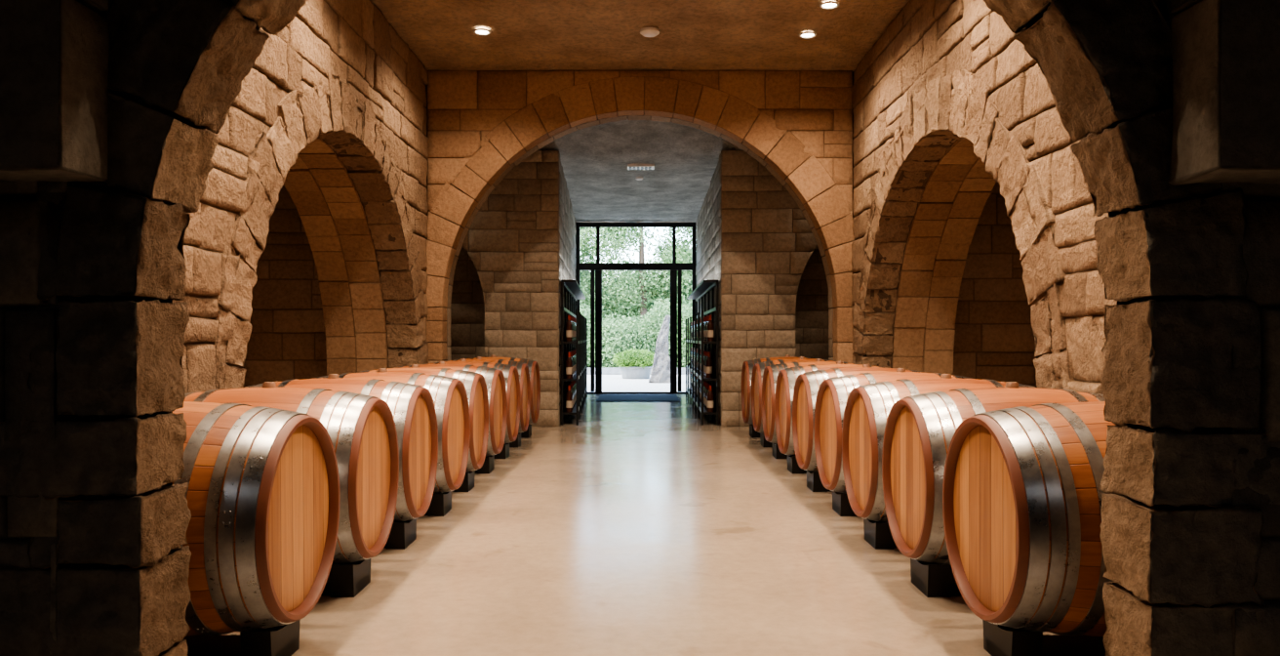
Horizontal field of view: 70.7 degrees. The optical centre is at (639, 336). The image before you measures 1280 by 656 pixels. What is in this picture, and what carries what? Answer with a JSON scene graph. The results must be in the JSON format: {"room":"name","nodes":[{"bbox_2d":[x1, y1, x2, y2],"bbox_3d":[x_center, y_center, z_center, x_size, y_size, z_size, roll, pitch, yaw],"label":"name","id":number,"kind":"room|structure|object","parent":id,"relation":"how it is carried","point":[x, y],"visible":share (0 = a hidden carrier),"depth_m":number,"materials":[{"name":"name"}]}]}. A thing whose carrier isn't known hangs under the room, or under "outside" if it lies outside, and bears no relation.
{"room":"wine cellar","nodes":[
{"label":"wine cellar","id":0,"kind":"room"},
{"bbox_2d":[237,185,326,387],"bbox_3d":[-3.470,-0.815,5.635,0.963,3.635,6.523,0,0,1],"label":"wall","id":1,"kind":"structure","parent":0,"point":[287,340],"depth_m":8.88,"materials":[{"name":"stone"}]},
{"bbox_2d":[172,0,428,393],"bbox_3d":[-2.508,-0.815,5.838,0.889,3.645,6.924,0,0,0],"label":"wall","id":2,"kind":"structure","parent":0,"point":[331,110],"depth_m":6.83,"materials":[{"name":"stone"}]},
{"bbox_2d":[450,150,575,426],"bbox_3d":[-2.602,-0.540,12.943,3.398,3.084,5.797,0,0,0],"label":"wall","id":3,"kind":"structure","parent":0,"point":[521,241],"depth_m":10.05,"materials":[{"name":"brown stone"}]},
{"bbox_2d":[273,70,993,362],"bbox_3d":[0.000,-0.815,9.095,8.600,3.634,0.419,0,0,0],"label":"wall","id":4,"kind":"structure","parent":0,"point":[798,125],"depth_m":8.90,"materials":[{"name":"stone"}]},
{"bbox_2d":[370,0,908,71],"bbox_3d":[0.000,-2.634,2.475,8.700,0.043,12.950,0,0,0],"label":"ceiling","id":5,"kind":"structure","parent":0,"point":[525,34],"depth_m":7.81,"materials":[{"name":"paint"}]},
{"bbox_2d":[473,28,491,35],"bbox_3d":[-1.350,-2.611,7.720,0.154,0.022,0.154,0,0,0],"label":"recessed light","id":6,"kind":"object","parent":5,"relation":"in","point":[480,31],"visible":1,"depth_m":7.73,"materials":[{"name":"white plastic"}]},
{"bbox_2d":[640,27,659,37],"bbox_3d":[0.085,-2.607,7.750,0.170,0.046,0.170,0,0,0],"label":"smoke detector","id":7,"kind":"object","parent":5,"relation":"attached to","point":[646,31],"visible":1,"depth_m":7.70,"materials":[{"name":"white plastic"}]},
{"bbox_2d":[799,31,816,38],"bbox_3d":[1.450,-2.611,7.800,0.154,0.022,0.154,0,0,0],"label":"recessed light","id":8,"kind":"object","parent":5,"relation":"in","point":[807,34],"visible":1,"depth_m":7.80,"materials":[{"name":"white plastic"}]},
{"bbox_2d":[819,0,839,9],"bbox_3d":[1.490,-2.611,7.100,0.154,0.022,0.154,0,0,0],"label":"recessed light","id":9,"kind":"object","parent":5,"relation":"in","point":[827,5],"visible":1,"depth_m":7.10,"materials":[{"name":"white plastic"}]},
{"bbox_2d":[0,0,1279,655],"bbox_3d":[0.000,-0.813,2.263,6.605,3.638,0.268,0,0,0],"label":"stone archway","id":10,"kind":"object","parent":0,"point":[94,519],"depth_m":2.15,"materials":[{"name":"stone"}]},
{"bbox_2d":[0,0,109,182],"bbox_3d":[-2.226,-1.495,2.045,1.956,2.279,0.206,0,0,0],"label":"corbel","id":11,"kind":"object","parent":10,"relation":"attached to","point":[55,54],"visible":1,"depth_m":1.96,"materials":[{"name":"stone"}]},
{"bbox_2d":[1168,0,1279,185],"bbox_3d":[2.226,-1.495,2.044,1.958,2.279,0.208,0,0,0],"label":"corbel","id":12,"kind":"object","parent":10,"relation":"attached to","point":[1225,80],"visible":1,"depth_m":1.96,"materials":[{"name":"stone"}]},
{"bbox_2d":[537,120,742,222],"bbox_3d":[0.000,-2.151,12.630,8.700,0.286,6.700,0,0,0],"label":"ceiling","id":13,"kind":"structure","parent":0,"point":[594,159],"depth_m":10.98,"materials":[{"name":"grey paint"}]},
{"bbox_2d":[627,163,654,169],"bbox_3d":[0.010,-2.025,10.740,0.320,0.050,0.240,0,0,0],"label":"ceiling vent","id":14,"kind":"object","parent":13,"relation":"in","point":[629,166],"visible":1,"depth_m":10.64,"materials":[{"name":"white plastic"}]},
{"bbox_2d":[530,220,750,348],"bbox_3d":[0.000,-1.000,16.075,8.700,4.000,0.250,0,0,0],"label":"wall","id":15,"kind":"structure","parent":0,"point":[586,220],"depth_m":15.98,"materials":[{"name":"grey stone"}]},
{"bbox_2d":[575,222,696,393],"bbox_3d":[-0.070,-0.505,15.855,2.120,3.010,0.170,0,0,0],"label":"door","id":16,"kind":"structure","parent":15,"relation":"in","point":[598,267],"depth_m":15.86,"materials":[{"name":"black metal"}]},
{"bbox_2d":[219,393,1062,655],"bbox_3d":[0.000,1.100,6.000,9.200,0.200,20.400,0,0,0],"label":"floor","id":17,"kind":"structure","parent":0,"point":[634,528],"depth_m":3.88,"materials":[{"name":"concrete"}]},
{"bbox_2d":[182,619,300,655],"bbox_3d":[-1.464,0.936,2.790,0.740,0.128,0.236,0,0,0],"label":"cradle","id":18,"kind":"object","parent":17,"relation":"on","point":[280,640],"visible":0.38,"depth_m":2.75,"materials":[{"name":"black metal"}]},
{"bbox_2d":[172,400,340,636],"bbox_3d":[-1.464,0.544,2.790,0.870,0.743,0.722,0,1,0],"label":"wine barrel","id":19,"kind":"object","parent":18,"relation":"on","point":[262,495],"visible":0.47,"depth_m":2.58,"materials":[{"name":"brown wood"}]},
{"bbox_2d":[320,558,370,597],"bbox_3d":[-1.469,0.936,3.573,0.740,0.128,0.236,0,0,0],"label":"cradle","id":20,"kind":"object","parent":17,"relation":"on","point":[346,580],"visible":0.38,"depth_m":3.47,"materials":[{"name":"black metal"}]},
{"bbox_2d":[184,381,399,563],"bbox_3d":[-1.469,0.544,3.573,0.870,0.735,0.714,0,0,-1],"label":"wine barrel","id":21,"kind":"object","parent":20,"relation":"on","point":[361,428],"visible":0.35,"depth_m":3.45,"materials":[{"name":"brown wood"}]},
{"bbox_2d":[383,518,416,549],"bbox_3d":[-1.477,0.936,4.356,0.740,0.128,0.236,0,0,0],"label":"cradle","id":22,"kind":"object","parent":17,"relation":"on","point":[403,534],"visible":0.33,"depth_m":4.25,"materials":[{"name":"black metal"}]},
{"bbox_2d":[245,373,438,521],"bbox_3d":[-1.477,0.544,4.356,0.870,0.742,0.721,0,1,0],"label":"wine barrel","id":23,"kind":"object","parent":22,"relation":"on","point":[412,407],"visible":0.38,"depth_m":4.26,"materials":[{"name":"brown wood"}]},
{"bbox_2d":[424,490,451,516],"bbox_3d":[-1.464,0.936,5.139,0.740,0.128,0.236,0,0,0],"label":"cradle","id":24,"kind":"object","parent":17,"relation":"on","point":[441,502],"visible":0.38,"depth_m":5.03,"materials":[{"name":"black wood"}]},
{"bbox_2d":[312,367,470,493],"bbox_3d":[-1.464,0.544,5.139,0.870,0.743,0.722,0,1,1],"label":"wine barrel","id":25,"kind":"object","parent":24,"relation":"on","point":[449,395],"visible":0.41,"depth_m":5.04,"materials":[{"name":"brown wood"}]},
{"bbox_2d":[453,470,475,491],"bbox_3d":[-1.476,0.936,5.922,0.740,0.128,0.236,0,0,0],"label":"cradle","id":26,"kind":"object","parent":17,"relation":"on","point":[467,484],"visible":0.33,"depth_m":5.82,"materials":[{"name":"black wood"}]},
{"bbox_2d":[356,363,488,472],"bbox_3d":[-1.476,0.544,5.922,0.870,0.737,0.716,0,0,0],"label":"wine barrel","id":27,"kind":"object","parent":26,"relation":"on","point":[475,385],"visible":0.18,"depth_m":5.86,"materials":[{"name":"brown wood"}]},
{"bbox_2d":[474,454,494,473],"bbox_3d":[-1.471,0.936,6.705,0.740,0.128,0.236,0,0,0],"label":"cradle","id":28,"kind":"object","parent":17,"relation":"on","point":[488,466],"visible":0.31,"depth_m":6.60,"materials":[{"name":"black wood"}]},
{"bbox_2d":[393,360,507,455],"bbox_3d":[-1.471,0.544,6.705,0.870,0.734,0.714,0,0,1],"label":"wine barrel","id":29,"kind":"object","parent":28,"relation":"on","point":[494,378],"visible":0.3,"depth_m":6.63,"materials":[{"name":"brown wood"}]},
{"bbox_2d":[494,442,509,458],"bbox_3d":[-1.470,0.936,7.488,0.740,0.128,0.236,0,0,0],"label":"cradle","id":30,"kind":"object","parent":17,"relation":"on","point":[504,453],"visible":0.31,"depth_m":7.38,"materials":[{"name":"black wood"}]},
{"bbox_2d":[418,358,520,442],"bbox_3d":[-1.470,0.544,7.488,0.870,0.742,0.722,0,-1,1],"label":"wine barrel","id":31,"kind":"object","parent":30,"relation":"on","point":[510,372],"visible":0.23,"depth_m":7.42,"materials":[{"name":"brown wood"}]},
{"bbox_2d":[509,432,520,446],"bbox_3d":[-1.473,0.936,8.271,0.740,0.128,0.236,0,0,0],"label":"cradle","id":32,"kind":"object","parent":17,"relation":"on","point":[517,442],"visible":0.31,"depth_m":8.16,"materials":[{"name":"black wood"}]},
{"bbox_2d":[445,356,530,433],"bbox_3d":[-1.473,0.544,8.271,0.870,0.743,0.722,0,1,0],"label":"wine barrel","id":33,"kind":"object","parent":32,"relation":"on","point":[523,368],"visible":0.23,"depth_m":8.23,"materials":[{"name":"brown wood"}]},
{"bbox_2d":[520,424,531,437],"bbox_3d":[-1.470,0.936,9.054,0.740,0.128,0.236,0,0,0],"label":"cradle","id":34,"kind":"object","parent":17,"relation":"on","point":[528,432],"visible":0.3,"depth_m":8.95,"materials":[{"name":"black wood"}]},
{"bbox_2d":[465,354,540,424],"bbox_3d":[-1.470,0.544,9.054,0.870,0.740,0.719,0,1,1],"label":"wine barrel","id":35,"kind":"object","parent":34,"relation":"on","point":[534,368],"visible":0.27,"depth_m":9.00,"materials":[{"name":"brown wood"}]},
{"bbox_2d":[560,279,587,425],"bbox_3d":[-0.886,0.176,12.600,0.196,1.647,4.839,0,0,-2],"label":"wine rack","id":36,"kind":"object","parent":17,"relation":"on","point":[574,325],"visible":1,"depth_m":10.99,"materials":[{"name":"black metal"}]},
{"bbox_2d":[596,394,679,400],"bbox_3d":[-0.030,0.994,14.700,1.300,0.012,1.600,0,0,0],"label":"door mat","id":37,"kind":"object","parent":17,"relation":"on","point":[603,397],"visible":1,"depth_m":14.62,"materials":[{"name":"fabric"}]},
{"bbox_2d":[685,279,719,425],"bbox_3d":[0.825,0.176,12.600,0.195,1.647,4.831,0,0,1],"label":"wine rack","id":38,"kind":"object","parent":17,"relation":"on","point":[700,366],"visible":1,"depth_m":10.99,"materials":[{"name":"black metal"}]},
{"bbox_2d":[749,424,759,437],"bbox_3d":[1.480,0.936,9.054,0.740,0.128,0.236,0,0,0],"label":"cradle","id":39,"kind":"object","parent":17,"relation":"on","point":[752,432],"visible":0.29,"depth_m":8.95,"materials":[{"name":"black wood"}]},
{"bbox_2d":[741,354,816,424],"bbox_3d":[1.480,0.544,9.054,0.870,0.738,0.717,0,1,1],"label":"wine barrel","id":40,"kind":"object","parent":39,"relation":"on","point":[746,372],"visible":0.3,"depth_m":8.97,"materials":[{"name":"brown wood"}]},
{"bbox_2d":[760,432,772,446],"bbox_3d":[1.488,0.936,8.271,0.740,0.128,0.236,0,0,0],"label":"cradle","id":41,"kind":"object","parent":17,"relation":"on","point":[763,441],"visible":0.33,"depth_m":8.16,"materials":[{"name":"black wood"}]},
{"bbox_2d":[750,356,835,433],"bbox_3d":[1.488,0.544,8.271,0.870,0.744,0.723,0,-1,0],"label":"wine barrel","id":42,"kind":"object","parent":41,"relation":"on","point":[758,368],"visible":0.25,"depth_m":8.23,"materials":[{"name":"brown wood"}]},
{"bbox_2d":[772,442,787,458],"bbox_3d":[1.484,0.936,7.488,0.740,0.128,0.236,0,0,0],"label":"cradle","id":43,"kind":"object","parent":17,"relation":"on","point":[777,454],"visible":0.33,"depth_m":7.38,"materials":[{"name":"black wood"}]},
{"bbox_2d":[760,358,862,442],"bbox_3d":[1.484,0.544,7.488,0.870,0.740,0.719,0,1,0],"label":"wine barrel","id":44,"kind":"object","parent":43,"relation":"on","point":[770,375],"visible":0.26,"depth_m":7.43,"materials":[{"name":"brown wood"}]},
{"bbox_2d":[787,454,806,473],"bbox_3d":[1.481,0.936,6.705,0.740,0.128,0.236,0,0,0],"label":"cradle","id":45,"kind":"object","parent":17,"relation":"on","point":[792,465],"visible":0.28,"depth_m":6.60,"materials":[{"name":"black wood"}]},
{"bbox_2d":[774,360,887,455],"bbox_3d":[1.481,0.544,6.705,0.870,0.745,0.724,0,1,1],"label":"wine barrel","id":46,"kind":"object","parent":45,"relation":"on","point":[786,378],"visible":0.31,"depth_m":6.62,"materials":[{"name":"brown wood"}]},
{"bbox_2d":[806,470,830,491],"bbox_3d":[1.485,0.936,5.922,0.740,0.128,0.236,0,0,0],"label":"cradle","id":47,"kind":"object","parent":17,"relation":"on","point":[814,483],"visible":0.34,"depth_m":5.81,"materials":[{"name":"black wood"}]},
{"bbox_2d":[792,363,925,472],"bbox_3d":[1.485,0.544,5.922,0.870,0.732,0.711,0,0,0],"label":"wine barrel","id":48,"kind":"object","parent":47,"relation":"on","point":[807,384],"visible":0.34,"depth_m":5.84,"materials":[{"name":"brown wood"}]},
{"bbox_2d":[832,490,856,516],"bbox_3d":[1.488,0.936,5.139,0.740,0.128,0.236,0,0,0],"label":"cradle","id":49,"kind":"object","parent":17,"relation":"on","point":[841,504],"visible":0.29,"depth_m":5.03,"materials":[{"name":"black wood"}]},
{"bbox_2d":[814,367,971,493],"bbox_3d":[1.488,0.544,5.139,0.870,0.741,0.720,0,-1,0],"label":"wine barrel","id":50,"kind":"object","parent":49,"relation":"on","point":[832,395],"visible":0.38,"depth_m":5.07,"materials":[{"name":"brown wood"}]},
{"bbox_2d":[863,519,897,549],"bbox_3d":[1.478,0.936,4.356,0.740,0.128,0.236,0,0,0],"label":"cradle","id":51,"kind":"object","parent":17,"relation":"on","point":[877,534],"visible":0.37,"depth_m":4.25,"materials":[{"name":"black wood"}]},
{"bbox_2d":[841,373,1035,521],"bbox_3d":[1.478,0.544,4.356,0.870,0.739,0.718,0,-1,0],"label":"wine barrel","id":52,"kind":"object","parent":51,"relation":"on","point":[867,408],"visible":0.36,"depth_m":4.25,"materials":[{"name":"brown wood"}]},
{"bbox_2d":[910,558,961,597],"bbox_3d":[1.474,0.936,3.573,0.740,0.128,0.236,0,0,0],"label":"cradle","id":53,"kind":"object","parent":17,"relation":"on","point":[934,580],"visible":0.35,"depth_m":3.47,"materials":[{"name":"black wood"}]},
{"bbox_2d":[881,381,1105,563],"bbox_3d":[1.474,0.544,3.573,0.870,0.733,0.712,0,0,0],"label":"wine barrel","id":54,"kind":"object","parent":53,"relation":"on","point":[920,428],"visible":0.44,"depth_m":3.45,"materials":[{"name":"brown wood"}]},
{"bbox_2d":[982,619,1105,655],"bbox_3d":[1.473,0.936,2.790,0.740,0.128,0.236,0,0,0],"label":"cradle","id":55,"kind":"object","parent":17,"relation":"on","point":[998,640],"visible":0.38,"depth_m":2.75,"materials":[{"name":"black wood"}]},
{"bbox_2d":[942,400,1116,636],"bbox_3d":[1.473,0.544,2.790,0.870,0.733,0.712,0,0,-1],"label":"wine barrel","id":56,"kind":"object","parent":55,"relation":"on","point":[1021,490],"visible":0.56,"depth_m":2.58,"materials":[{"name":"brown wood"}]},
{"bbox_2d":[695,150,829,426],"bbox_3d":[2.628,-0.540,12.924,3.464,3.084,5.836,0,0,0],"label":"wall pier","id":57,"kind":"object","parent":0,"point":[753,238],"visible":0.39,"depth_m":10.05,"materials":[{"name":"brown stone"}]},
{"bbox_2d":[851,0,1117,394],"bbox_3d":[2.510,-0.814,5.838,0.887,3.648,6.924,0,0,0],"label":"wall","id":58,"kind":"structure","parent":0,"point":[948,106],"depth_m":6.54,"materials":[{"name":"stone"}]},
{"bbox_2d":[953,182,1039,387],"bbox_3d":[3.470,-0.815,5.635,0.963,3.635,6.523,0,0,-1],"label":"wall","id":59,"kind":"structure","parent":0,"point":[993,327],"depth_m":8.88,"materials":[{"name":"stone"}]},
{"label":"outside","id":60,"kind":"structure","parent":0,"visible":0},
{"bbox_2d":[587,374,685,391],"bbox_3d":[0.000,1.110,38.100,60.000,0.180,43.800,0,0,0],"label":"ground","id":61,"kind":"structure","parent":60,"point":[610,382],"depth_m":19.06,"materials":[{"name":"white concrete"}]},
{"bbox_2d":[579,303,611,367],"bbox_3d":[-1.902,0.012,27.503,3.290,2.087,2.421,0,0,0],"label":"shrub","id":62,"kind":"object","parent":61,"relation":"on","point":[586,307],"visible":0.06,"depth_m":27.15,"materials":[{"name":"green plant"}]},
{"bbox_2d":[579,227,634,321],"bbox_3d":[-2.272,-2.124,32.129,4.302,6.287,4.227,0,0,-38],"label":"tree","id":63,"kind":"object","parent":61,"relation":"on","point":[585,288],"visible":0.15,"depth_m":31.77,"materials":[{"name":"green plant"}]},
{"bbox_2d":[587,313,660,367],"bbox_3d":[-0.485,0.173,26.470,2.646,1.776,2.394,0,0,0],"label":"shrub","id":64,"kind":"object","parent":61,"relation":"on","point":[620,337],"visible":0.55,"depth_m":25.90,"materials":[{"name":"green plant"}]},
{"bbox_2d":[613,348,654,378],"bbox_3d":[-0.124,0.649,22.018,1.119,0.742,1.084,0,0,0],"label":"potted plant","id":65,"kind":"object","parent":61,"relation":"on","point":[635,363],"visible":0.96,"depth_m":21.72,"materials":[{"name":"green plant"}]},
{"bbox_2d":[579,257,691,322],"bbox_3d":[-0.080,-1.050,35.001,21.628,4.347,2.469,0,0,0],"label":"hedge","id":66,"kind":"object","parent":61,"relation":"on","point":[625,261],"visible":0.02,"depth_m":34.62,"materials":[{"name":"green plant"}]},
{"bbox_2d":[580,227,691,325],"bbox_3d":[0.127,-2.296,31.486,4.944,6.631,3.997,0,0,0],"label":"tree","id":67,"kind":"object","parent":61,"relation":"on","point":[638,302],"visible":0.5,"depth_m":31.26,"materials":[{"name":"green plant"}]},
{"bbox_2d":[587,367,685,374],"bbox_3d":[0.000,0.930,24.450,16.000,0.180,0.300,0,0,0],"label":"kerb","id":68,"kind":"object","parent":61,"relation":"on","point":[605,371],"depth_m":24.30,"materials":[{"name":"concrete"}]},
{"bbox_2d":[648,314,670,383],"bbox_3d":[0.439,0.279,19.991,0.514,1.556,0.360,0,0,0],"label":"stone","id":69,"kind":"object","parent":61,"relation":"on","point":[660,371],"visible":0.98,"depth_m":19.88,"materials":[{"name":"grey stone"}]},
{"bbox_2d":[633,293,691,367],"bbox_3d":[0.942,-0.103,27.006,2.619,2.318,2.549,0,0,0],"label":"shrub","id":70,"kind":"object","parent":61,"relation":"on","point":[657,319],"visible":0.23,"depth_m":26.44,"materials":[{"name":"green plant"}]},
{"bbox_2d":[658,227,691,307],"bbox_3d":[2.939,-2.216,32.174,4.694,6.473,3.481,0,0,-13],"label":"tree","id":71,"kind":"object","parent":61,"relation":"on","point":[687,230],"visible":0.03,"depth_m":31.72,"materials":[{"name":"green plant"}]},
{"bbox_2d":[677,299,691,367],"bbox_3d":[2.506,-0.334,26.247,3.165,2.801,2.392,0,0,-3],"label":"shrub","id":72,"kind":"object","parent":61,"relation":"on","point":[686,307],"visible":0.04,"depth_m":25.93,"materials":[{"name":"green plant"}]}
]}

